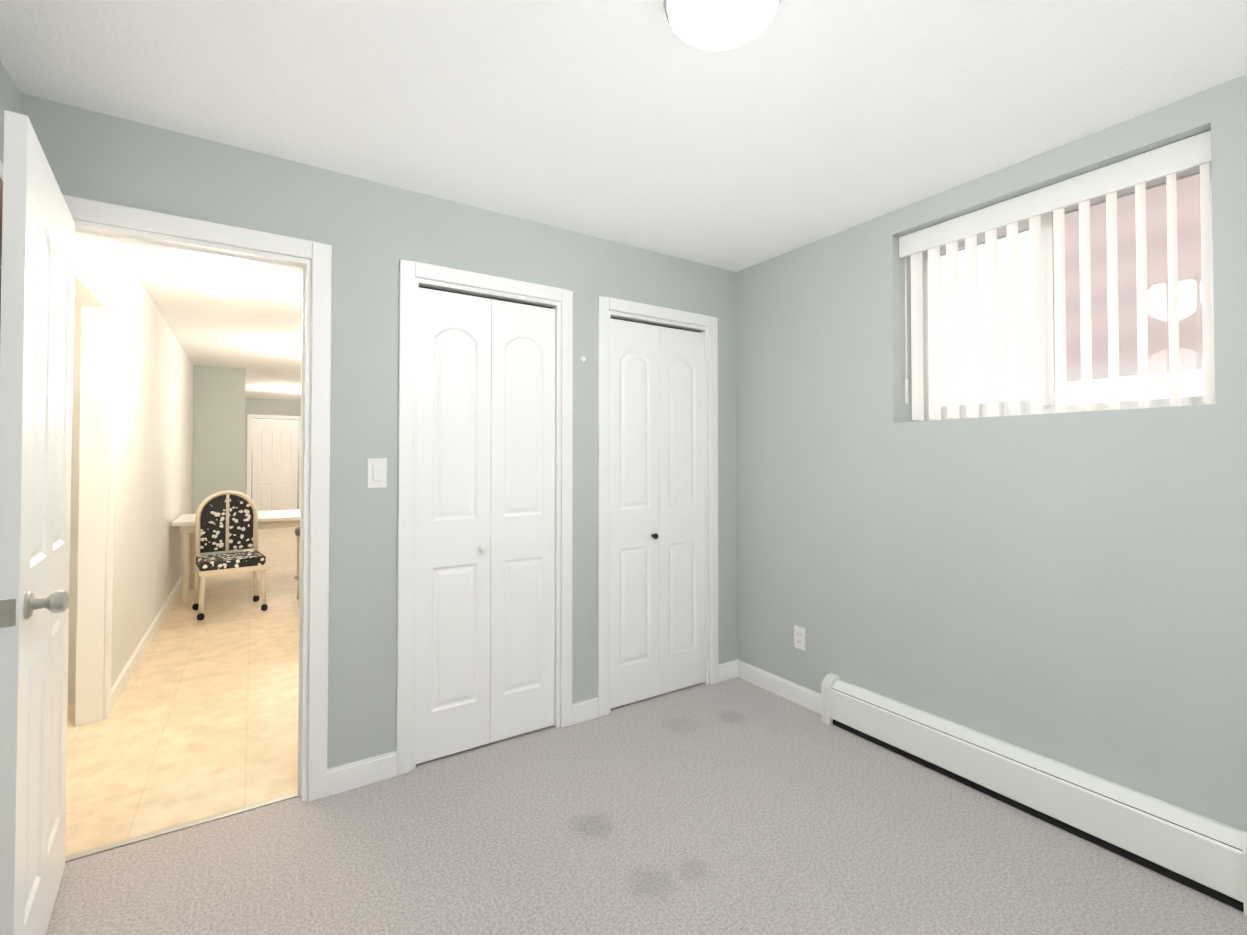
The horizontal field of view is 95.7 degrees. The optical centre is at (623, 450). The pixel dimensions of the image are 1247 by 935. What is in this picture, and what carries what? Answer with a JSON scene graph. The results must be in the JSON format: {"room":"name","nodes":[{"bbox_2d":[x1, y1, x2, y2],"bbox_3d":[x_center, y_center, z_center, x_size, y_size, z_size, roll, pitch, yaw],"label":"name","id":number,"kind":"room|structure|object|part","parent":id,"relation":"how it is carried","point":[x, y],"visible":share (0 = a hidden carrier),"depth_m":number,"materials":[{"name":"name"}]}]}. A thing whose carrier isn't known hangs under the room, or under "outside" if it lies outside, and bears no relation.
{"room":"empty bedroom","nodes":[
{"label":"empty bedroom","id":0,"kind":"room"},
{"bbox_2d":[68,300,81,702],"bbox_3d":[-3.436,0.123,2.697,1.380,2.400,0.100,1,-1,-33],"label":"wall","id":1,"kind":"structure","parent":0,"point":[74,504],"depth_m":2.98,"materials":[{"name":"paint"}]},
{"bbox_2d":[0,61,193,687],"bbox_3d":[-3.762,0.153,4.546,0.100,2.400,13.050,1,-1,-33],"label":"wall","id":2,"kind":"structure","parent":0,"point":[153,456],"depth_m":3.66,"materials":[{"name":"paint"}]},
{"bbox_2d":[0,178,2,321],"bbox_3d":[-1.638,0.282,1.421,0.028,2.030,0.540,1,-1,-33],"label":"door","id":3,"kind":"structure","parent":2,"relation":"in","point":[1,194],"depth_m":1.52,"materials":[{"name":"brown wood"}]},
{"bbox_2d":[0,110,74,934],"bbox_3d":[-1.532,0.283,1.484,0.178,2.015,0.734,1,-1,-38],"label":"hall door","id":4,"kind":"structure","parent":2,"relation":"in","point":[37,306],"depth_m":1.33,"materials":[{"name":"white paint"}]},
{"bbox_3d":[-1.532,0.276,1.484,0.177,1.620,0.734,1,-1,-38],"label":"hall door knob","id":5,"kind":"part","parent":4,"relation":"part of","materials":[{"name":"silver metal"}]},
{"bbox_2d":[74,248,116,725],"bbox_3d":[-2.372,0.266,2.436,0.116,2.110,0.930,1,-1,-33],"label":"door frame","id":6,"kind":"structure","parent":2,"relation":"attached to","point":[95,297],"depth_m":2.75,"materials":[{"name":"white wood"}]},
{"bbox_2d":[111,562,189,710],"bbox_3d":[-3.844,1.308,4.754,0.013,0.097,4.580,1,-1,-33],"label":"baseboard","id":7,"kind":"structure","parent":2,"relation":"attached to","point":[122,680],"depth_m":3.63,"materials":[{"name":"white wood"}]},
{"bbox_2d":[65,527,298,855],"bbox_3d":[-3.976,1.433,6.393,4.790,0.100,10.090,1,-1,-33],"label":"floor","id":8,"kind":"structure","parent":0,"point":[201,721],"depth_m":2.75,"materials":[{"name":"tile"}]},
{"bbox_2d":[192,490,267,620],"bbox_3d":[-3.336,0.853,4.794,0.484,1.008,0.478,1,-1,-41],"label":"dining chair","id":9,"kind":"object","parent":8,"relation":"on","point":[232,519],"visible":1,"depth_m":4.88,"materials":[{"name":"black fabric"}]},
{"bbox_2d":[172,509,299,604],"bbox_3d":[-3.685,1.001,5.545,1.100,0.735,0.900,1,-1,-33],"label":"dining table","id":10,"kind":"object","parent":8,"relation":"on","point":[268,519],"visible":0.56,"depth_m":5.31,"materials":[{"name":"white laminate"}]},
{"bbox_2d":[294,527,299,605],"bbox_3d":[-2.795,1.026,5.135,0.344,0.676,0.344,1,-1,-33],"label":"dining chair","id":11,"kind":"object","parent":8,"relation":"on","point":[297,531],"visible":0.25,"depth_m":5.03,"materials":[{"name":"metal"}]},
{"bbox_2d":[192,365,244,555],"bbox_3d":[-4.918,0.190,6.866,0.510,2.400,0.100,1,-1,-33],"label":"wall","id":12,"kind":"structure","parent":0,"point":[218,429],"depth_m":6.82,"materials":[{"name":"grey paint"}]},
{"bbox_2d":[244,398,300,508],"bbox_3d":[-6.073,0.256,10.891,2.990,2.400,0.100,1,-1,-33],"label":"wall","id":13,"kind":"structure","parent":0,"point":[272,407],"depth_m":10.49,"materials":[{"name":"grey paint"}]},
{"bbox_2d":[247,414,300,508],"bbox_3d":[-6.497,0.395,10.542,0.890,2.109,0.016,1,-1,-33],"label":"door frame","id":14,"kind":"structure","parent":13,"relation":"attached to","point":[249,433],"depth_m":10.34,"materials":[{"name":"white wood"}]},
{"bbox_2d":[252,420,297,510],"bbox_3d":[-6.514,0.440,10.566,0.720,2.000,0.035,1,-1,-33],"label":"door","id":15,"kind":"structure","parent":13,"relation":"in","point":[275,468],"depth_m":10.55,"materials":[{"name":"white paint"}]},
{"bbox_2d":[21,93,736,779],"bbox_3d":[-0.618,0.121,2.583,3.010,2.400,0.120,1,-1,-33],"label":"wall","id":16,"kind":"structure","parent":0,"point":[373,233],"depth_m":2.26,"materials":[{"name":"grey paint"}]},
{"bbox_2d":[0,160,331,801],"bbox_3d":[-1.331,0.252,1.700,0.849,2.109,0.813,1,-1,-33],"label":"door frame","id":17,"kind":"structure","parent":16,"relation":"attached to","point":[318,254],"depth_m":2.13,"materials":[{"name":"white wood"}]},
{"bbox_2d":[65,792,297,862],"bbox_3d":[-1.519,1.308,1.973,0.715,0.006,0.030,1,-1,-33],"label":"trim","id":18,"kind":"structure","parent":16,"relation":"attached to","point":[79,855],"depth_m":1.95,"materials":[{"name":"beige wood"}]},
{"bbox_2d":[367,458,386,487],"bbox_3d":[-0.987,0.090,2.263,0.072,0.118,0.011,1,-1,-33],"label":"switch plate","id":19,"kind":"object","parent":16,"relation":"attached to","point":[376,472],"visible":1,"depth_m":2.26,"materials":[{"name":"white plastic"}]},
{"bbox_2d":[416,287,490,763],"bbox_3d":[-0.739,0.310,2.465,0.318,1.993,0.032,1,-1,-33],"label":"closet door","id":20,"kind":"structure","parent":16,"relation":"in","point":[453,535],"depth_m":2.45,"materials":[{"name":"white paint"}]},
{"bbox_2d":[479,545,485,551],"bbox_3d":[-0.625,0.434,2.496,0.032,0.032,0.038,1,-1,-33],"label":"door knob","id":21,"kind":"object","parent":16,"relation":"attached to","point":[482,548],"visible":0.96,"depth_m":2.48,"materials":[{"name":"white plastic"}]},
{"bbox_2d":[490,299,554,742],"bbox_3d":[-0.471,0.313,2.640,0.318,1.993,0.032,1,-1,-33],"label":"closet door","id":22,"kind":"structure","parent":16,"relation":"in","point":[522,629],"depth_m":2.62,"materials":[{"name":"white paint"}]},
{"bbox_2d":[396,260,708,775],"bbox_3d":[-0.226,0.305,2.837,1.627,2.040,0.120,1,-1,-33],"label":"door frame","id":23,"kind":"structure","parent":16,"relation":"attached to","point":[555,305],"depth_m":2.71,"materials":[{"name":"white wood"}]},
{"bbox_2d":[580,356,585,361],"bbox_3d":[-0.199,-0.451,2.788,0.032,0.032,0.011,1,-1,-33],"label":"switch","id":24,"kind":"object","parent":16,"relation":"attached to","point":[582,358],"visible":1,"depth_m":2.78,"materials":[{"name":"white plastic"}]},
{"bbox_2d":[610,318,659,708],"bbox_3d":[0.053,0.319,2.983,0.318,1.993,0.032,1,-1,-33],"label":"closet door","id":25,"kind":"structure","parent":16,"relation":"in","point":[635,613],"depth_m":2.97,"materials":[{"name":"white paint"}]},
{"bbox_2d":[651,533,658,538],"bbox_3d":[0.168,0.458,3.014,0.032,0.032,0.038,1,-1,-33],"label":"door knob","id":26,"kind":"object","parent":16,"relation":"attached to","point":[655,536],"visible":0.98,"depth_m":3.00,"materials":[{"name":"brown metal"}]},
{"bbox_2d":[597,296,718,716],"bbox_3d":[0.208,0.276,3.040,0.800,2.104,0.016,1,-1,-33],"label":"trim","id":27,"kind":"structure","parent":16,"relation":"attached to","point":[606,305],"depth_m":2.87,"materials":[{"name":"white wood"}]},
{"bbox_2d":[659,326,704,694],"bbox_3d":[0.321,0.322,3.159,0.318,1.993,0.032,1,-1,-33],"label":"closet door","id":28,"kind":"structure","parent":16,"relation":"in","point":[681,492],"depth_m":3.14,"materials":[{"name":"white paint"}]},
{"bbox_2d":[0,0,1246,400],"bbox_3d":[-3.102,-1.088,5.118,5.010,0.100,13.250,1,-1,-33],"label":"ceiling","id":29,"kind":"structure","parent":0,"point":[794,124],"depth_m":1.75,"materials":[{"name":"white paint"}]},
{"bbox_2d":[205,289,228,299],"bbox_3d":[-2.723,-1.040,3.781,0.130,0.039,0.130,1,-1,-33],"label":"ceiling light","id":30,"kind":"object","parent":29,"relation":"attached to","point":[216,294],"visible":1,"depth_m":3.74,"materials":[{"name":"white glass"}]},
{"bbox_2d":[191,255,244,277],"bbox_3d":[-2.278,-1.024,3.175,0.250,0.089,0.250,1,-1,-33],"label":"light","id":31,"kind":"object","parent":29,"relation":"attached to","point":[220,268],"visible":0.92,"depth_m":3.12,"materials":[{"name":"white glass"}]},
{"bbox_2d":[660,0,780,50],"bbox_3d":[0.234,-1.035,1.330,0.298,0.127,0.298,1,-1,-33],"label":"ceiling light","id":32,"kind":"object","parent":29,"relation":"attached to","point":[715,25],"visible":1,"depth_m":1.31,"materials":[{"name":"white glass"}]},
{"bbox_2d":[46,677,1246,934],"bbox_3d":[0.332,1.350,1.296,3.410,0.100,3.160,1,-1,-33],"label":"floor carpet","id":33,"kind":"object","parent":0,"point":[736,805],"visible":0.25,"depth_m":1.82,"materials":[{"name":"grey carpet"}]},
{"bbox_2d":[821,673,1246,917],"bbox_3d":[1.394,1.203,2.168,0.078,0.222,1.450,1,-1,-33],"label":"heater","id":34,"kind":"object","parent":33,"relation":"on","point":[1200,853],"visible":1,"depth_m":1.95,"materials":[{"name":"white metal"}]},
{"bbox_2d":[736,74,1246,831],"bbox_3d":[1.616,0.114,2.194,0.300,2.400,3.220,1,-1,-33],"label":"wall","id":35,"kind":"structure","parent":0,"point":[1068,588],"depth_m":2.15,"materials":[{"name":"grey paint"}]},
{"bbox_2d":[727,659,820,713],"bbox_3d":[0.835,1.280,3.057,0.040,0.097,0.648,1,-1,-33],"label":"baseboard","id":36,"kind":"structure","parent":35,"relation":"attached to","point":[805,697],"depth_m":3.08,"materials":[{"name":"white wood"}]},
{"bbox_2d":[794,625,805,650],"bbox_3d":[0.923,0.982,2.957,0.008,0.116,0.072,1,-1,-33],"label":"electrical outlet plate","id":37,"kind":"object","parent":35,"relation":"attached to","point":[799,637],"visible":1,"depth_m":2.95,"materials":[{"name":"white plastic"}]},
{"bbox_2d":[899,130,1210,257],"bbox_3d":[1.574,-0.930,2.180,0.105,0.099,1.007,1,-1,-33],"label":"blind valance","id":38,"kind":"object","parent":35,"relation":"attached to","point":[1181,155],"visible":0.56,"depth_m":2.03,"materials":[{"name":"white plastic"}]},
{"bbox_2d":[905,257,907,402],"bbox_3d":[1.287,-0.570,2.571,0.014,0.710,0.014,1,-1,-33],"label":"blind wand","id":39,"kind":"object","parent":38,"relation":"hanging from","point":[906,390],"visible":0.81,"depth_m":2.57,"materials":[{"name":"white plastic"}]},
{"bbox_2d":[911,163,1212,420],"bbox_3d":[1.588,-0.543,2.174,0.089,0.800,0.938,1,-1,-33],"label":"window blind slats","id":40,"kind":"object","parent":38,"relation":"hanging from","point":[1013,320],"visible":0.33,"depth_m":2.16,"materials":[{"name":"plastic"}]},
{"bbox_2d":[919,162,1214,420],"bbox_3d":[1.695,-0.555,2.253,0.075,0.852,1.015,1,-1,-33],"label":"window","id":41,"kind":"structure","parent":35,"relation":"in","point":[1048,318],"depth_m":2.34,"materials":[{"name":"glass"}]},
{"label":"outside","id":42,"kind":"structure","parent":0,"visible":0},
{"bbox_2d":[1064,174,1202,381],"bbox_3d":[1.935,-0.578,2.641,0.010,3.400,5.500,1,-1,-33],"label":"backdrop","id":43,"kind":"structure","parent":42,"point":[1192,209],"depth_m":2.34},
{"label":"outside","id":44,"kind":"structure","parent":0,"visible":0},
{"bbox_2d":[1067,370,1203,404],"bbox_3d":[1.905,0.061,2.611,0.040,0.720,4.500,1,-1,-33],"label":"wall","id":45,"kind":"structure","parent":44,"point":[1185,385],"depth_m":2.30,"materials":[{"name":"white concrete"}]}
]}

